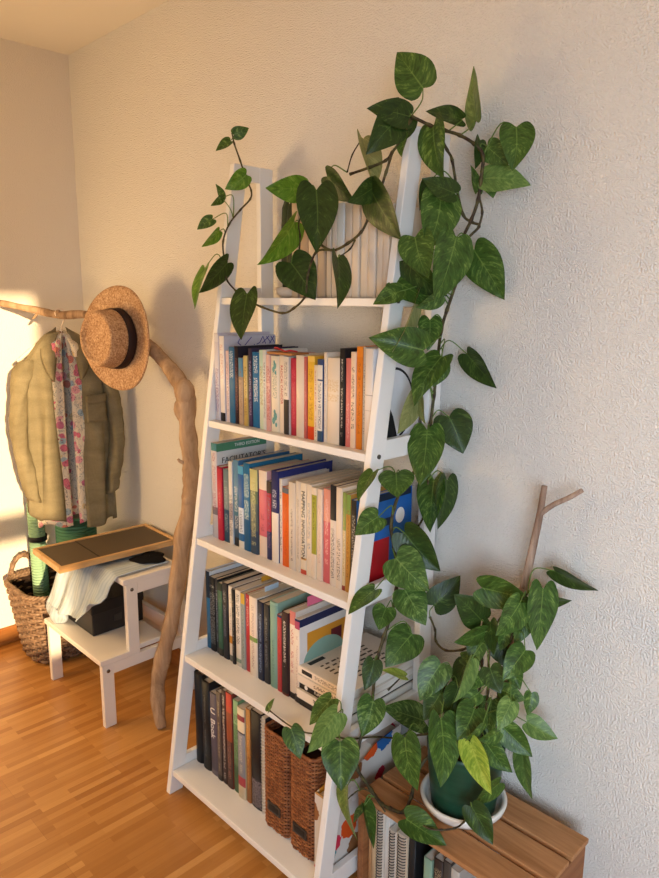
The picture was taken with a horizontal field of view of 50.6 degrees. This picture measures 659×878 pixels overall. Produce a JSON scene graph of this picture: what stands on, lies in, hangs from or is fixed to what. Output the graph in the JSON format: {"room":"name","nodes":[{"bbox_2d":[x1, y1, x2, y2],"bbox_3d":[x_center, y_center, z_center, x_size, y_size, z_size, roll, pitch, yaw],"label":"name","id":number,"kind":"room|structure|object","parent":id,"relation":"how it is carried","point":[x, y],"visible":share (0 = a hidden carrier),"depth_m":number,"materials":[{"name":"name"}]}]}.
{"room":"living room","nodes":[
{"label":"living room","id":0,"kind":"room"},
{"bbox_2d":[0,38,83,628],"bbox_3d":[-2.377,-0.150,1.924,3.520,2.650,0.120,-10,16,-44],"label":"wall","id":1,"kind":"structure","parent":0,"point":[40,264],"depth_m":2.87,"materials":[{"name":"paint"}]},
{"bbox_2d":[0,0,168,54],"bbox_3d":[-0.773,-1.091,0.176,3.640,0.100,4.540,-10,16,-44],"label":"ceiling","id":2,"kind":"structure","parent":0,"point":[65,27],"depth_m":2.49,"materials":[{"name":"paint"}]},
{"bbox_2d":[0,640,356,877],"bbox_3d":[-0.793,1.410,0.671,3.640,0.100,4.540,-10,16,-44],"label":"floor","id":3,"kind":"structure","parent":0,"point":[80,797],"depth_m":2.12,"materials":[{"name":"wood"}]},
{"bbox_2d":[4,552,82,663],"bbox_3d":[-1.125,0.692,2.977,0.435,0.399,0.385,-10,16,-44],"label":"wicker basket","id":4,"kind":"object","parent":3,"relation":"on","point":[30,612],"visible":0.41,"depth_m":2.84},
{"bbox_2d":[26,503,49,596],"bbox_3d":[-1.218,0.573,2.938,0.074,0.630,0.074,-2,12,-13],"label":"yoga mat","id":5,"kind":"object","parent":4,"relation":"in","point":[37,537],"visible":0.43,"depth_m":2.90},
{"bbox_2d":[55,519,96,542],"bbox_3d":[-1.073,0.609,2.998,0.181,0.540,0.181,-10,16,-44],"label":"yoga mat","id":6,"kind":"object","parent":4,"relation":"in","point":[78,530],"visible":0.05,"depth_m":2.88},
{"bbox_2d":[0,300,199,729],"bbox_3d":[-0.883,0.217,2.669,1.053,1.474,0.235,10,15,39],"label":"branch","id":7,"kind":"object","parent":3,"relation":"on","point":[185,408],"visible":0.89,"depth_m":2.41,"materials":[{"name":"wood"}]},
{"bbox_2d":[16,308,64,361],"bbox_3d":[-1.038,-0.402,2.700,0.340,0.205,0.010,-6,13,-30],"label":"hanger","id":8,"kind":"object","parent":7,"relation":"hanging from","point":[27,352],"visible":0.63,"depth_m":2.65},
{"bbox_2d":[38,329,86,527],"bbox_3d":[-1.038,-0.040,2.765,0.271,0.778,0.127,-5,13,-26],"label":"shirt","id":9,"kind":"object","parent":8,"relation":"hanging from","point":[67,386],"visible":0.35,"depth_m":2.75,"materials":[{"name":"fabric"}]},
{"bbox_2d":[8,327,124,526],"bbox_3d":[-1.039,-0.041,2.769,0.430,0.798,0.164,-6,13,-29],"label":"jacket","id":10,"kind":"object","parent":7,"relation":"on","point":[32,421],"visible":0.87,"depth_m":2.71,"materials":[{"name":"fabric"}]},
{"bbox_2d":[80,285,149,390],"bbox_3d":[-0.774,-0.349,2.437,0.347,0.370,0.119,8,13,32],"label":"straw hat","id":11,"kind":"object","parent":7,"relation":"hanging from","point":[114,332],"visible":1,"depth_m":2.41,"materials":[{"name":"wicker"}]},
{"bbox_2d":[44,556,196,727],"bbox_3d":[-0.798,0.696,2.674,0.406,0.522,0.463,-10,16,-44],"label":"step stool","id":12,"kind":"object","parent":3,"relation":"on","point":[118,649],"visible":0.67,"depth_m":2.48,"materials":[{"name":"wood"}]},
{"bbox_2d":[69,581,143,635],"bbox_3d":[-0.874,0.632,2.692,0.213,0.128,0.245,-10,16,-44],"label":"storage box","id":13,"kind":"object","parent":12,"relation":"on","point":[108,615],"visible":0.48,"depth_m":2.59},
{"bbox_2d":[46,552,168,621],"bbox_3d":[-0.836,0.536,2.602,0.309,0.209,0.396,-10,16,-44],"label":"draped cloth","id":14,"kind":"object","parent":12,"relation":"on","point":[73,593],"visible":0.61,"depth_m":2.52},
{"bbox_2d":[33,523,172,573],"bbox_3d":[-0.839,0.404,2.623,0.456,0.022,0.254,-10,15,-41],"label":"framed panel","id":15,"kind":"object","parent":14,"relation":"on","point":[66,556],"visible":0.85,"depth_m":2.59,"materials":[{"name":"brown wood"}]},
{"bbox_2d":[167,126,449,877],"bbox_3d":[-0.109,0.188,1.862,0.425,1.846,0.659,-10,16,-44],"label":"ladder shelf","id":16,"kind":"object","parent":3,"relation":"on","point":[241,815],"visible":0.45,"depth_m":1.82,"materials":[{"name":"white paint"}]},
{"bbox_2d":[194,670,206,763],"bbox_3d":[-0.316,0.832,2.195,0.240,0.295,0.040,-10,16,-44],"label":"book","id":17,"kind":"object","parent":16,"relation":"on","point":[198,675],"visible":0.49,"depth_m":2.11,"materials":[{"name":"black paper"}]},
{"bbox_2d":[201,676,220,770],"bbox_3d":[-0.290,0.842,2.161,0.230,0.289,0.038,-10,16,-44],"label":"book","id":18,"kind":"object","parent":16,"relation":"on","point":[208,684],"visible":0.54,"depth_m":2.07,"materials":[{"name":"paper"}]},
{"bbox_2d":[210,685,222,776],"bbox_3d":[-0.271,0.860,2.127,0.202,0.267,0.036,-10,16,-44],"label":"book","id":19,"kind":"object","parent":16,"relation":"on","point":[213,712],"visible":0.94,"depth_m":2.06,"materials":[{"name":"paper"}]},
{"bbox_2d":[216,687,224,781],"bbox_3d":[-0.249,0.855,2.105,0.207,0.286,0.022,-10,16,-44],"label":"book","id":20,"kind":"object","parent":16,"relation":"on","point":[218,692],"visible":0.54,"depth_m":2.03,"materials":[{"name":"paper"}]},
{"bbox_2d":[217,464,227,540],"bbox_3d":[-0.252,0.175,2.068,0.183,0.219,0.025,-10,16,-44],"label":"book","id":21,"kind":"object","parent":16,"relation":"on","point":[220,487],"visible":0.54,"depth_m":2.00,"materials":[{"name":"paper"}]},
{"bbox_2d":[205,561,242,647],"bbox_3d":[-0.291,0.500,2.167,0.210,0.246,0.019,-10,16,-44],"label":"book","id":22,"kind":"object","parent":16,"relation":"on","point":[221,568],"visible":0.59,"depth_m":2.10,"materials":[{"name":"paper"}]},
{"bbox_2d":[221,688,227,784],"bbox_3d":[-0.230,0.851,2.092,0.214,0.299,0.020,-10,16,-44],"label":"book","id":23,"kind":"object","parent":16,"relation":"on","point":[223,690],"visible":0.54,"depth_m":2.02,"materials":[{"name":"paper"}]},
{"bbox_2d":[223,468,229,542],"bbox_3d":[-0.227,0.179,2.056,0.193,0.215,0.027,-10,16,-44],"label":"book","id":24,"kind":"object","parent":16,"relation":"on","point":[225,470],"visible":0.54,"depth_m":1.99,"materials":[{"name":"paper"}]},
{"bbox_2d":[209,565,248,651],"bbox_3d":[-0.278,0.510,2.148,0.204,0.234,0.027,-10,16,-44],"label":"book","id":25,"kind":"object","parent":16,"relation":"on","point":[211,577],"visible":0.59,"depth_m":2.08,"materials":[{"name":"paper"}]},
{"bbox_2d":[226,690,236,789],"bbox_3d":[-0.205,0.852,2.080,0.235,0.303,0.027,-10,16,-44],"label":"book","id":26,"kind":"object","parent":16,"relation":"on","point":[229,695],"visible":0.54,"depth_m":1.99,"materials":[{"name":"paper"}]},
{"bbox_2d":[228,460,234,544],"bbox_3d":[-0.212,0.169,2.036,0.190,0.243,0.018,-10,16,-44],"label":"book","id":27,"kind":"object","parent":16,"relation":"on","point":[230,462],"visible":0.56,"depth_m":1.97,"materials":[{"name":"paper"}]},
{"bbox_2d":[229,347,235,423],"bbox_3d":[-0.220,-0.160,2.001,0.151,0.213,0.026,-10,16,-44],"label":"book","id":28,"kind":"object","parent":16,"relation":"on","point":[231,349],"visible":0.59,"depth_m":1.95,"materials":[{"name":"paper"}]},
{"bbox_2d":[217,570,254,656],"bbox_3d":[-0.247,0.518,2.123,0.211,0.228,0.023,-10,16,-44],"label":"book","id":29,"kind":"object","parent":16,"relation":"on","point":[219,584],"visible":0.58,"depth_m":2.05,"materials":[{"name":"paper"}]},
{"bbox_2d":[211,436,265,537],"bbox_3d":[-0.268,0.139,2.084,0.185,0.283,0.029,-10,16,-44],"label":"book","id":30,"kind":"object","parent":16,"relation":"on","point":[223,451],"visible":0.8,"depth_m":2.03,"materials":[{"name":"paper"}]},
{"bbox_2d":[233,696,244,792],"bbox_3d":[-0.183,0.861,2.064,0.235,0.291,0.023,-10,16,-44],"label":"book","id":31,"kind":"object","parent":16,"relation":"on","point":[237,700],"visible":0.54,"depth_m":1.98,"materials":[{"name":"paper"}]},
{"bbox_2d":[238,464,244,548],"bbox_3d":[-0.179,0.178,2.003,0.191,0.238,0.024,-10,16,-44],"label":"book","id":32,"kind":"object","parent":16,"relation":"on","point":[240,467],"visible":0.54,"depth_m":1.94,"materials":[{"name":"paper"}]},
{"bbox_2d":[214,331,269,419],"bbox_3d":[-0.256,-0.190,2.059,0.190,0.249,0.020,-10,16,-44],"label":"book","id":33,"kind":"object","parent":16,"relation":"on","point":[216,335],"visible":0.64,"depth_m":1.99,"materials":[{"name":"paper"}]},
{"bbox_2d":[222,570,262,659],"bbox_3d":[-0.228,0.517,2.106,0.217,0.237,0.025,-10,16,-44],"label":"book","id":34,"kind":"object","parent":16,"relation":"on","point":[225,594],"visible":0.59,"depth_m":2.03,"materials":[{"name":"paper"}]},
{"bbox_2d":[237,701,250,800],"bbox_3d":[-0.175,0.872,2.031,0.208,0.283,0.033,-10,16,-44],"label":"book","id":35,"kind":"object","parent":16,"relation":"on","point":[241,708],"visible":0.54,"depth_m":1.95,"materials":[{"name":"paper"}]},
{"bbox_2d":[219,334,274,421],"bbox_3d":[-0.237,-0.182,2.042,0.190,0.242,0.022,-10,16,-44],"label":"book","id":36,"kind":"object","parent":16,"relation":"on","point":[225,342],"visible":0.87,"depth_m":1.99,"materials":[{"name":"paper"}]},
{"bbox_2d":[246,705,253,803],"bbox_3d":[-0.154,0.871,2.013,0.206,0.291,0.019,-10,16,-44],"label":"book","id":37,"kind":"object","parent":16,"relation":"on","point":[248,708],"visible":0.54,"depth_m":1.94,"materials":[{"name":"paper"}]},
{"bbox_2d":[235,575,275,666],"bbox_3d":[-0.180,0.520,2.068,0.230,0.247,0.023,-10,16,-44],"label":"book","id":38,"kind":"object","parent":16,"relation":"on","point":[265,579],"visible":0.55,"depth_m":1.99,"materials":[{"name":"paper"}]},
{"bbox_2d":[252,351,259,427],"bbox_3d":[-0.142,-0.142,1.936,0.161,0.205,0.032,-10,16,-44],"label":"book","id":39,"kind":"object","parent":16,"relation":"on","point":[255,355],"visible":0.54,"depth_m":1.88,"materials":[{"name":"paper"}]},
{"bbox_2d":[251,707,263,810],"bbox_3d":[-0.125,0.873,1.995,0.221,0.296,0.043,-10,16,-44],"label":"book","id":40,"kind":"object","parent":16,"relation":"on","point":[256,714],"visible":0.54,"depth_m":1.92,"materials":[{"name":"paper"}]},
{"bbox_2d":[234,344,281,423],"bbox_3d":[-0.201,-0.159,1.989,0.162,0.216,0.017,-10,16,-44],"label":"book","id":41,"kind":"object","parent":16,"relation":"on","point":[239,351],"visible":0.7,"depth_m":1.93,"materials":[{"name":"paper"}]},
{"bbox_2d":[240,579,278,669],"bbox_3d":[-0.169,0.532,2.050,0.218,0.231,0.019,-10,16,-44],"label":"book","id":42,"kind":"object","parent":16,"relation":"on","point":[242,594],"visible":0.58,"depth_m":1.98,"materials":[{"name":"paper"}]},
{"bbox_2d":[233,450,289,545],"bbox_3d":[-0.195,0.169,2.021,0.190,0.250,0.024,-10,16,-44],"label":"book","id":43,"kind":"object","parent":16,"relation":"on","point":[238,461],"visible":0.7,"depth_m":1.96,"materials":[{"name":"paper"}]},
{"bbox_2d":[264,601,270,684],"bbox_3d":[-0.099,0.547,1.973,0.208,0.232,0.022,-10,16,-44],"label":"book","id":44,"kind":"object","parent":16,"relation":"on","point":[267,658],"visible":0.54,"depth_m":1.90,"materials":[{"name":"paper"}]},
{"bbox_2d":[266,480,271,559],"bbox_3d":[-0.098,0.206,1.919,0.180,0.217,0.019,-10,16,-44],"label":"book","id":45,"kind":"object","parent":16,"relation":"on","point":[269,488],"visible":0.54,"depth_m":1.85,"materials":[{"name":"paper"}]},
{"bbox_2d":[261,714,279,813],"bbox_3d":[-0.109,0.879,1.966,0.211,0.295,0.019,-10,16,-44],"label":"spiral notebook","id":46,"kind":"object","parent":16,"relation":"on","point":[264,718],"visible":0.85,"depth_m":1.89,"materials":[{"name":"paper"}]},
{"bbox_2d":[249,582,292,677],"bbox_3d":[-0.140,0.530,2.009,0.208,0.250,0.034,-10,16,-44],"label":"book","id":47,"kind":"object","parent":16,"relation":"on","point":[274,588],"visible":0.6,"depth_m":1.94,"materials":[{"name":"paper"}]},
{"bbox_2d":[243,452,301,551],"bbox_3d":[-0.159,0.176,1.986,0.197,0.250,0.027,-10,16,-44],"label":"book","id":48,"kind":"object","parent":16,"relation":"on","point":[246,465],"visible":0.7,"depth_m":1.92,"materials":[{"name":"paper"}]},
{"bbox_2d":[248,346,297,426],"bbox_3d":[-0.156,-0.150,1.955,0.170,0.213,0.015,-10,16,-44],"label":"book","id":49,"kind":"object","parent":16,"relation":"on","point":[250,350],"visible":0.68,"depth_m":1.90,"materials":[{"name":"paper"}]},
{"bbox_2d":[250,459,300,554],"bbox_3d":[-0.146,0.187,1.956,0.172,0.239,0.033,-10,16,-44],"label":"book","id":50,"kind":"object","parent":16,"relation":"on","point":[254,471],"visible":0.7,"depth_m":1.90,"materials":[{"name":"paper"}]},
{"bbox_2d":[271,355,279,432],"bbox_3d":[-0.094,-0.126,1.869,0.142,0.200,0.032,-10,16,-44],"label":"book","id":51,"kind":"object","parent":16,"relation":"on","point":[275,359],"visible":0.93,"depth_m":1.82,"materials":[{"name":"paper"}]},
{"bbox_2d":[257,587,297,680],"bbox_3d":[-0.109,0.542,1.997,0.230,0.232,0.025,-10,16,-44],"label":"book","id":52,"kind":"object","parent":16,"relation":"on","point":[260,603],"visible":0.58,"depth_m":1.92,"materials":[{"name":"paper"}]},
{"bbox_2d":[276,201,291,297],"bbox_3d":[-0.101,-0.503,1.841,0.086,0.255,0.086,-10,16,-44],"label":"book","id":53,"kind":"object","parent":16,"relation":"on","point":[283,292],"visible":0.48,"depth_m":1.82,"materials":[{"name":"beige paper"}]},
{"bbox_2d":[264,719,305,837],"bbox_3d":[-0.053,0.888,1.922,0.267,0.291,0.105,-10,16,-44],"label":"holder","id":54,"kind":"object","parent":16,"relation":"on","point":[278,761],"visible":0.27,"depth_m":1.83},
{"bbox_2d":[259,459,311,557],"bbox_3d":[-0.115,0.190,1.939,0.185,0.241,0.035,-10,16,-44],"label":"book","id":55,"kind":"object","parent":16,"relation":"on","point":[265,473],"visible":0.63,"depth_m":1.88,"materials":[{"name":"paper"}]},
{"bbox_2d":[282,485,288,566],"bbox_3d":[-0.049,0.218,1.874,0.187,0.213,0.027,-10,16,-44],"label":"book","id":56,"kind":"object","parent":16,"relation":"on","point":[285,489],"visible":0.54,"depth_m":1.81,"materials":[{"name":"paper"}]},
{"bbox_2d":[284,356,295,434],"bbox_3d":[-0.051,-0.122,1.849,0.172,0.201,0.020,-10,16,-44],"label":"book","id":57,"kind":"object","parent":16,"relation":"on","point":[287,359],"visible":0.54,"depth_m":1.79,"materials":[{"name":"paper"}]},
{"bbox_2d":[270,589,310,688],"bbox_3d":[-0.072,0.542,1.957,0.227,0.249,0.031,-10,16,-44],"label":"book","id":58,"kind":"object","parent":16,"relation":"on","point":[277,605],"visible":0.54,"depth_m":1.88,"materials":[{"name":"paper"}]},
{"bbox_2d":[266,352,314,430],"bbox_3d":[-0.105,-0.132,1.893,0.162,0.202,0.017,-10,16,-44],"label":"book","id":59,"kind":"object","parent":16,"relation":"on","point":[268,356],"visible":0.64,"depth_m":1.84,"materials":[{"name":"paper"}]},
{"bbox_2d":[291,358,295,435],"bbox_3d":[-0.032,-0.117,1.832,0.166,0.198,0.024,-10,16,-44],"label":"book","id":60,"kind":"object","parent":16,"relation":"on","point":[293,360],"visible":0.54,"depth_m":1.77,"materials":[{"name":"paper"}]},
{"bbox_2d":[282,601,306,696],"bbox_3d":[-0.045,0.556,1.915,0.207,0.237,0.026,-10,16,-44],"label":"book","id":61,"kind":"object","parent":16,"relation":"on","point":[285,613],"visible":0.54,"depth_m":1.84,"materials":[{"name":"paper"}]},
{"bbox_2d":[271,459,331,562],"bbox_3d":[-0.074,0.193,1.903,0.200,0.250,0.028,-10,16,-44],"label":"book","id":62,"kind":"object","parent":16,"relation":"on","point":[276,474],"visible":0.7,"depth_m":1.84,"materials":[{"name":"paper"}]},
{"bbox_2d":[279,468,328,563],"bbox_3d":[-0.067,0.206,1.883,0.171,0.232,0.011,-10,16,-44],"label":"book","id":63,"kind":"object","parent":16,"relation":"on","point":[284,481],"visible":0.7,"depth_m":1.83,"materials":[{"name":"paper"}]},
{"bbox_2d":[299,698,312,710],"bbox_3d":[0.077,0.680,1.852,0.262,0.021,0.180,-10,16,-44],"label":"book","id":64,"kind":"object","parent":16,"relation":"on","point":[303,703],"visible":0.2,"depth_m":1.81,"materials":[{"name":"paper"}]},
{"bbox_2d":[297,680,412,725],"bbox_3d":[0.074,0.657,1.845,0.262,0.025,0.188,-10,16,-44],"label":"book","id":65,"kind":"object","parent":64,"relation":"on","point":[302,694],"visible":0.21,"depth_m":1.80,"materials":[{"name":"paper"}]},
{"bbox_2d":[299,675,412,714],"bbox_3d":[0.077,0.635,1.845,0.262,0.018,0.187,-10,16,-44],"label":"book","id":66,"kind":"object","parent":65,"relation":"on","point":[403,682],"visible":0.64,"depth_m":1.79,"materials":[{"name":"paper"}]},
{"bbox_2d":[297,667,412,708],"bbox_3d":[0.076,0.617,1.838,0.262,0.021,0.188,-10,16,-44],"label":"book","id":67,"kind":"object","parent":66,"relation":"on","point":[307,682],"visible":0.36,"depth_m":1.77,"materials":[{"name":"paper"}]},
{"bbox_2d":[298,632,413,699],"bbox_3d":[0.078,0.594,1.836,0.262,0.024,0.187,-10,16,-44],"label":"book","id":68,"kind":"object","parent":67,"relation":"on","point":[323,670],"visible":0.38,"depth_m":1.80,"materials":[{"name":"paper"}]},
{"bbox_2d":[290,741,326,860],"bbox_3d":[0.018,0.905,1.845,0.267,0.289,0.099,-10,16,-44],"label":"holder","id":69,"kind":"object","parent":16,"relation":"on","point":[308,775],"visible":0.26,"depth_m":1.75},
{"bbox_2d":[290,595,328,699],"bbox_3d":[-0.017,0.540,1.903,0.227,0.274,0.023,-10,16,-44],"label":"book","id":70,"kind":"object","parent":16,"relation":"on","point":[313,602],"visible":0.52,"depth_m":1.83,"materials":[{"name":"paper"}]},
{"bbox_2d":[296,353,323,437],"bbox_3d":[-0.012,-0.117,1.813,0.178,0.207,0.030,-10,16,-44],"label":"book","id":71,"kind":"object","parent":16,"relation":"on","point":[299,358],"visible":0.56,"depth_m":1.75,"materials":[{"name":"white paper"}]},
{"bbox_2d":[289,470,339,570],"bbox_3d":[-0.030,0.212,1.853,0.190,0.233,0.027,-10,16,-44],"label":"book","id":72,"kind":"object","parent":16,"relation":"on","point":[292,484],"visible":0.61,"depth_m":1.79,"materials":[{"name":"paper"}]},
{"bbox_2d":[308,355,323,439],"bbox_3d":[0.011,-0.112,1.782,0.164,0.208,0.025,-10,16,-44],"label":"book","id":73,"kind":"object","parent":16,"relation":"on","point":[313,359],"visible":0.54,"depth_m":1.72,"materials":[{"name":"paper"}]},
{"bbox_2d":[295,603,345,702],"bbox_3d":[-0.005,0.563,1.888,0.225,0.235,0.020,-10,16,-44],"label":"book","id":74,"kind":"object","parent":16,"relation":"on","point":[319,631],"visible":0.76,"depth_m":1.84,"materials":[{"name":"paper"}]},
{"bbox_2d":[304,616,345,662],"bbox_3d":[-0.007,0.564,1.872,0.170,0.140,0.001,-10,16,-44],"label":"picture","id":75,"kind":"object","parent":74,"relation":"attached to","point":[326,635],"depth_m":1.85},
{"bbox_2d":[317,359,323,441],"bbox_3d":[0.039,-0.104,1.762,0.177,0.202,0.017,-10,16,-44],"label":"book","id":76,"kind":"object","parent":16,"relation":"on","point":[320,399],"visible":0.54,"depth_m":1.70,"materials":[{"name":"paper"}]},
{"bbox_2d":[318,237,326,297],"bbox_3d":[0.032,-0.470,1.764,0.150,0.222,0.028,-10,16,-44],"label":"magazine","id":77,"kind":"object","parent":16,"relation":"on","point":[322,255],"visible":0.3,"depth_m":1.72,"materials":[{"name":"beige paper"}]},
{"bbox_2d":[317,485,330,580],"bbox_3d":[0.036,0.227,1.776,0.172,0.235,0.018,-10,16,-44],"label":"book","id":78,"kind":"object","parent":16,"relation":"on","point":[320,491],"visible":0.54,"depth_m":1.71,"materials":[{"name":"paper"}]},
{"bbox_2d":[296,468,351,572],"bbox_3d":[-0.011,0.211,1.839,0.196,0.240,0.018,-10,16,-44],"label":"book","id":79,"kind":"object","parent":16,"relation":"on","point":[298,482],"visible":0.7,"depth_m":1.77,"materials":[{"name":"paper"}]},
{"bbox_2d":[323,487,330,583],"bbox_3d":[0.054,0.228,1.762,0.172,0.239,0.025,-10,16,-44],"label":"book","id":80,"kind":"object","parent":16,"relation":"on","point":[327,491],"visible":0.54,"depth_m":1.70,"materials":[{"name":"paper"}]},
{"bbox_2d":[301,470,360,574],"bbox_3d":[0.004,0.214,1.824,0.199,0.240,0.021,-10,16,-44],"label":"book","id":81,"kind":"object","parent":16,"relation":"on","point":[304,483],"visible":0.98,"depth_m":1.76,"materials":[{"name":"paper"}]},
{"bbox_2d":[327,357,339,444],"bbox_3d":[0.068,-0.101,1.731,0.170,0.208,0.044,-10,16,-44],"label":"book","id":82,"kind":"object","parent":16,"relation":"on","point":[333,388],"visible":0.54,"depth_m":1.67,"materials":[{"name":"paper"}]},
{"bbox_2d":[307,472,361,576],"bbox_3d":[0.014,0.218,1.806,0.184,0.240,0.017,-10,16,-44],"label":"book","id":83,"kind":"object","parent":16,"relation":"on","point":[309,485],"visible":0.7,"depth_m":1.75,"materials":[{"name":"paper"}]},
{"bbox_2d":[311,475,360,578],"bbox_3d":[0.028,0.223,1.794,0.188,0.236,0.018,-10,16,-44],"label":"book","id":84,"kind":"object","parent":16,"relation":"on","point":[314,488],"visible":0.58,"depth_m":1.73,"materials":[{"name":"paper"}]},
{"bbox_2d":[330,477,359,586],"bbox_3d":[0.069,0.224,1.742,0.174,0.254,0.020,-10,16,-44],"label":"book","id":85,"kind":"object","parent":16,"relation":"on","point":[333,495],"visible":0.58,"depth_m":1.68,"materials":[{"name":"paper"}]},
{"bbox_2d":[336,482,357,589],"bbox_3d":[0.088,0.227,1.731,0.186,0.253,0.020,-10,16,-44],"label":"book","id":86,"kind":"object","parent":16,"relation":"on","point":[340,489],"visible":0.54,"depth_m":1.66,"materials":[{"name":"paper"}]},
{"bbox_2d":[339,347,356,445],"bbox_3d":[0.092,-0.109,1.709,0.178,0.232,0.017,-10,16,-44],"label":"book","id":87,"kind":"object","parent":16,"relation":"on","point":[345,353],"visible":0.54,"depth_m":1.64,"materials":[{"name":"paper"}]},
{"bbox_2d":[345,358,350,446],"bbox_3d":[0.107,-0.096,1.701,0.178,0.210,0.017,-10,16,-44],"label":"book","id":88,"kind":"object","parent":16,"relation":"on","point":[348,360],"visible":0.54,"depth_m":1.64,"materials":[{"name":"paper"}]},
{"bbox_2d":[345,203,352,297],"bbox_3d":[0.097,-0.455,1.700,0.150,0.218,0.022,-10,16,-44],"label":"magazine","id":89,"kind":"object","parent":16,"relation":"on","point":[348,206],"visible":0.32,"depth_m":1.64,"materials":[{"name":"beige paper"}]},
{"bbox_2d":[350,351,356,448],"bbox_3d":[0.105,-0.099,1.673,0.142,0.226,0.016,-10,16,-44],"label":"book","id":90,"kind":"object","parent":16,"relation":"on","point":[353,354],"visible":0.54,"depth_m":1.62,"materials":[{"name":"paper"}]},
{"bbox_2d":[352,204,361,297],"bbox_3d":[0.113,-0.450,1.682,0.150,0.216,0.022,-10,16,-44],"label":"magazine","id":91,"kind":"object","parent":16,"relation":"on","point":[357,209],"visible":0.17,"depth_m":1.63,"materials":[{"name":"beige paper"}]},
{"bbox_2d":[314,721,400,865],"bbox_3d":[0.075,0.914,1.797,0.272,0.295,0.046,-10,16,-44],"label":"magazine file","id":92,"kind":"object","parent":16,"relation":"on","point":[375,759],"visible":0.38,"depth_m":1.77,"materials":[{"name":"cardboard"}]},
{"bbox_2d":[360,209,368,297],"bbox_3d":[0.133,-0.446,1.668,0.150,0.214,0.023,-10,16,-44],"label":"magazine","id":93,"kind":"object","parent":16,"relation":"on","point":[364,236],"visible":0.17,"depth_m":1.62,"materials":[{"name":"beige paper"}]},
{"bbox_2d":[345,485,385,592],"bbox_3d":[0.109,0.236,1.712,0.187,0.242,0.014,-10,16,-44],"label":"book","id":94,"kind":"object","parent":16,"relation":"on","point":[353,495],"visible":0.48,"depth_m":1.65,"materials":[{"name":"paper"}]},
{"bbox_2d":[356,345,375,449],"bbox_3d":[0.119,-0.102,1.660,0.145,0.239,0.018,-10,16,-44],"label":"book","id":95,"kind":"object","parent":16,"relation":"on","point":[360,349],"visible":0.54,"depth_m":1.61,"materials":[{"name":"paper"}]},
{"bbox_2d":[367,222,377,297],"bbox_3d":[0.149,-0.440,1.648,0.150,0.211,0.023,-10,16,-44],"label":"magazine","id":96,"kind":"object","parent":16,"relation":"on","point":[372,232],"visible":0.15,"depth_m":1.60,"materials":[{"name":"white paper"}]},
{"bbox_2d":[351,485,411,582],"bbox_3d":[0.128,0.243,1.707,0.205,0.232,0.017,-10,16,-44],"label":"book","id":97,"kind":"object","parent":16,"relation":"on","point":[382,547],"visible":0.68,"depth_m":1.70,"materials":[{"name":"paper"}]},
{"bbox_2d":[364,348,418,450],"bbox_3d":[0.149,-0.098,1.645,0.172,0.236,0.024,-10,16,-44],"label":"book","id":98,"kind":"object","parent":16,"relation":"on","point":[402,379],"visible":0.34,"depth_m":1.63,"materials":[{"name":"paper"}]},
{"bbox_2d":[387,367,410,437],"bbox_3d":[0.150,-0.074,1.634,0.150,0.189,0.001,-10,16,-44],"label":"print","id":99,"kind":"object","parent":98,"relation":"attached to","point":[402,379],"depth_m":1.64},
{"bbox_2d":[192,52,597,848],"bbox_3d":[0.000,0.013,1.679,0.496,1.741,1.152,-10,16,-44],"label":"pothos","id":100,"kind":"object","parent":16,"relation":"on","point":[465,772],"visible":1,"depth_m":1.54,"materials":[{"name":"green plant"}]},
{"bbox_2d":[382,203,421,288],"bbox_3d":[0.179,-0.432,1.617,0.150,0.207,0.019,-10,16,-44],"label":"magazine","id":101,"kind":"object","parent":16,"relation":"on","point":[387,239],"visible":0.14,"depth_m":1.57,"materials":[{"name":"beige paper"}]},
{"bbox_2d":[357,746,588,877],"bbox_3d":[0.320,1.018,1.639,0.259,0.310,0.456,-10,16,-44],"label":"wooden crate","id":102,"kind":"object","parent":3,"relation":"on","point":[529,843],"visible":0.49,"depth_m":1.54,"materials":[{"name":"brown wood"}]},
{"bbox_2d":[376,790,406,877],"bbox_3d":[0.180,1.003,1.749,0.181,0.268,0.021,-10,16,-44],"label":"spiral notebook","id":103,"kind":"object","parent":102,"relation":"in","point":[381,818],"visible":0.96,"depth_m":1.68,"materials":[{"name":"paper"}]},
{"bbox_2d":[396,829,408,877],"bbox_3d":[0.221,1.030,1.698,0.161,0.236,0.030,-10,16,-44],"label":"spiral notebook","id":104,"kind":"object","parent":102,"relation":"in","point":[402,852],"visible":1,"depth_m":1.63,"materials":[{"name":"paper"}]},
{"bbox_2d":[388,804,425,877],"bbox_3d":[0.200,1.028,1.716,0.161,0.232,0.020,-10,16,-44],"label":"spiral notebook","id":105,"kind":"object","parent":102,"relation":"in","point":[393,830],"visible":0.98,"depth_m":1.65,"materials":[{"name":"paper"}]},
{"bbox_2d":[408,837,432,877],"bbox_3d":[0.251,1.030,1.690,0.170,0.240,0.020,-10,16,-44],"label":"notebook","id":106,"kind":"object","parent":102,"relation":"in","point":[417,850],"visible":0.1,"depth_m":1.62,"materials":[{"name":"black paper"}]},
{"bbox_2d":[420,773,506,829],"bbox_3d":[0.314,0.843,1.637,0.201,0.034,0.201,-10,16,-44],"label":"saucer","id":107,"kind":"object","parent":102,"relation":"on","point":[501,803],"visible":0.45,"depth_m":1.59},
{"bbox_2d":[427,730,505,819],"bbox_3d":[0.314,0.770,1.622,0.179,0.163,0.179,-10,16,-44],"label":"pot","id":108,"kind":"object","parent":107,"relation":"on","point":[460,789],"depth_m":1.55,"materials":[{"name":"green ceramic"}]},
{"bbox_2d":[484,485,583,743],"bbox_3d":[0.442,0.410,1.548,0.177,0.642,0.066,2,11,6],"label":"stake","id":109,"kind":"object","parent":108,"relation":"in","point":[541,510],"visible":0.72,"depth_m":1.52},
{"bbox_2d":[68,0,658,877],"bbox_3d":[0.471,-0.071,1.638,0.120,2.650,4.540,-10,16,-44],"label":"wall","id":110,"kind":"structure","parent":0,"point":[570,352],"depth_m":1.62,"materials":[{"name":"paint"}]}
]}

